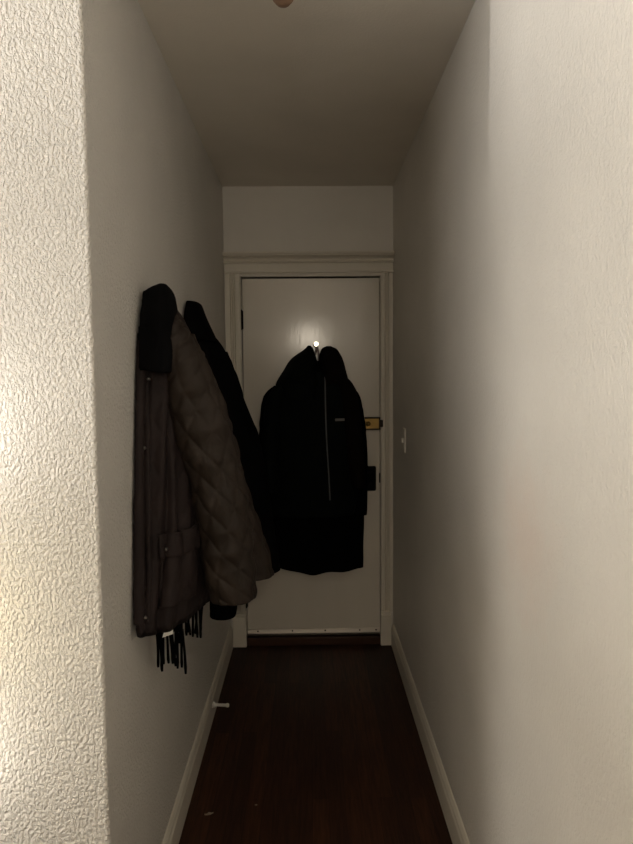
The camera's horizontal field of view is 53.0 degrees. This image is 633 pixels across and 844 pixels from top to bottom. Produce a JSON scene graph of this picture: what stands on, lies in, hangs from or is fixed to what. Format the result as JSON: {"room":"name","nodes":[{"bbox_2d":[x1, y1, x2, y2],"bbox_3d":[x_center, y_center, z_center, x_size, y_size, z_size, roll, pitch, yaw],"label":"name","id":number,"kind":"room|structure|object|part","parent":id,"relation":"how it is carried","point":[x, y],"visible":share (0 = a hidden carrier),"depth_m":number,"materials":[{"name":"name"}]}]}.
{"room":"entrance hallway","nodes":[
{"label":"entrance hallway","id":0,"kind":"room"},
{"bbox_2d":[0,0,230,843],"bbox_3d":[-1.827,0.083,2.411,2.805,2.474,2.218,-1,4,-1],"label":"wall","id":1,"kind":"structure","parent":0,"point":[111,192],"depth_m":1.35,"materials":[{"name":"white paint"}]},
{"bbox_2d":[162,626,232,843],"bbox_3d":[-1.831,1.262,2.418,2.774,0.121,2.093,-1,4,-1],"label":"baseboard","id":2,"kind":"structure","parent":1,"relation":"attached to","point":[176,822],"depth_m":2.36,"materials":[{"name":"paint"}]},
{"bbox_2d":[133,283,273,637],"bbox_3d":[-0.295,0.084,1.786,0.325,0.913,0.545,-1,4,-1],"label":"quilted jacket","id":3,"kind":"object","parent":1,"relation":"hanging from","point":[199,539],"visible":1,"depth_m":1.63,"materials":[{"name":"brown fabric"}]},
{"bbox_2d":[156,607,202,673],"bbox_3d":[-0.373,0.530,1.777,0.080,0.283,0.204,0,4,12],"label":"scarf","id":4,"kind":"object","parent":3,"relation":"hanging from","point":[177,638],"visible":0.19,"depth_m":1.70,"materials":[{"name":"black fabric"}]},
{"bbox_2d":[212,701,228,707],"bbox_3d":[-0.413,1.221,2.743,0.071,0.028,0.028,-1,4,-1],"label":"door stop","id":5,"kind":"object","parent":1,"relation":"attached to","point":[214,704],"visible":1,"depth_m":2.74,"materials":[{"name":"white"}]},
{"bbox_2d":[184,301,279,620],"bbox_3d":[-0.305,0.103,2.425,0.320,1.100,0.639,-1,4,-1],"label":"coat","id":6,"kind":"object","parent":1,"relation":"hanging from","point":[245,431],"visible":0.41,"depth_m":2.35,"materials":[{"name":"black fabric"}]},
{"bbox_2d":[138,0,474,186],"bbox_3d":[-1.381,-1.034,-0.075,3.856,0.100,7.032,-1,4,-1],"label":"ceiling","id":7,"kind":"structure","parent":0,"point":[304,92],"depth_m":2.12,"materials":[{"name":"paint"}]},
{"bbox_2d":[273,0,292,7],"bbox_3d":[-0.078,-1.034,1.464,0.110,0.141,0.110,-1,4,-1],"label":"ceiling light","id":8,"kind":"object","parent":7,"relation":"attached to","point":[280,3],"visible":1,"depth_m":1.47,"materials":[{"name":"white plastic"}]},
{"bbox_2d":[222,186,392,635],"bbox_3d":[-0.035,-0.009,3.480,0.896,2.474,0.120,-1,4,-1],"label":"wall","id":9,"kind":"structure","parent":0,"point":[255,218],"depth_m":3.34,"materials":[{"name":"white paint"}]},
{"bbox_2d":[222,251,394,646],"bbox_3d":[-0.032,0.170,3.409,0.895,2.126,0.086,-1,4,-1],"label":"trim","id":10,"kind":"structure","parent":9,"relation":"attached to","point":[238,265],"depth_m":3.37,"materials":[{"name":"paint"}]},
{"bbox_3d":[-0.041,-0.862,3.331,0.895,0.056,0.076,-1,4,-1],"label":"cornice","id":11,"kind":"part","parent":10,"relation":"part of","materials":[{"name":"paint"}]},
{"bbox_3d":[-0.032,-0.778,3.366,0.742,0.018,0.038,-1,4,-1],"label":"head casing","id":12,"kind":"part","parent":10,"relation":"part of","materials":[{"name":"paint"}]},
{"bbox_2d":[241,278,382,635],"bbox_3d":[-0.019,0.207,3.416,0.754,1.940,0.110,-1,4,-1],"label":"door","id":13,"kind":"structure","parent":9,"relation":"in","point":[282,317],"depth_m":3.40,"materials":[{"name":"paint"}]},
{"bbox_2d":[259,361,367,574],"bbox_3d":[-0.023,0.246,3.386,0.597,1.142,0.088,-1,4,-1],"label":"coat","id":14,"kind":"object","parent":13,"relation":"hanging from","point":[309,546],"visible":0.28,"depth_m":3.39,"materials":[{"name":"black fabric"}]},
{"bbox_2d":[262,346,365,517],"bbox_3d":[-0.017,0.046,3.300,0.541,0.892,0.175,-1,4,-1],"label":"hooded jacket","id":15,"kind":"object","parent":13,"relation":"hanging from","point":[313,446],"visible":0.98,"depth_m":3.25,"materials":[{"name":"black fabric"}]},
{"bbox_2d":[276,346,319,399],"bbox_3d":[-0.077,-0.256,3.275,0.223,0.284,0.174,-3,5,-29],"label":"hood","id":16,"kind":"object","parent":15,"relation":"attached to","point":[300,378],"depth_m":3.23,"materials":[{"name":"black fabric"}]},
{"bbox_3d":[0.286,0.287,3.397,0.054,0.054,0.052,-1,4,-1],"label":"knob","id":17,"kind":"part","parent":13,"relation":"part of","materials":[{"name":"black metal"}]},
{"bbox_3d":[0.286,0.305,3.433,0.071,0.135,0.018,-1,4,-1],"label":"knob plate","id":18,"kind":"part","parent":13,"relation":"part of","materials":[{"name":"black metal"}]},
{"bbox_2d":[179,644,452,843],"bbox_3d":[-1.358,1.538,0.048,3.856,0.100,6.912,-1,4,-1],"label":"floor","id":19,"kind":"structure","parent":0,"point":[325,742],"depth_m":2.47,"materials":[{"name":"brown wood"}]},
{"bbox_2d":[247,634,379,645],"bbox_3d":[-0.015,1.203,3.550,0.738,0.046,0.112,-1,4,-1],"label":"threshold","id":20,"kind":"object","parent":19,"relation":"on","point":[350,639],"depth_m":3.50,"materials":[{"name":"brown wood"}]},
{"bbox_2d":[393,0,632,843],"bbox_3d":[0.508,0.231,0.039,0.100,2.474,7.032,-1,4,-1],"label":"wall","id":21,"kind":"structure","parent":0,"point":[513,187],"depth_m":1.35,"materials":[{"name":"white paint"}]},
{"bbox_2d":[401,428,405,452],"bbox_3d":[0.412,0.085,3.019,0.016,0.114,0.070,-1,4,-1],"label":"light switch","id":22,"kind":"object","parent":21,"relation":"attached to","point":[403,439],"visible":1,"depth_m":3.01,"materials":[{"name":"white plastic"}]},
{"bbox_2d":[391,624,469,843],"bbox_3d":[0.461,1.407,0.102,0.014,0.121,6.792,-1,4,-1],"label":"baseboard","id":23,"kind":"structure","parent":21,"relation":"attached to","point":[456,829],"depth_m":2.36,"materials":[{"name":"paint"}]}
]}

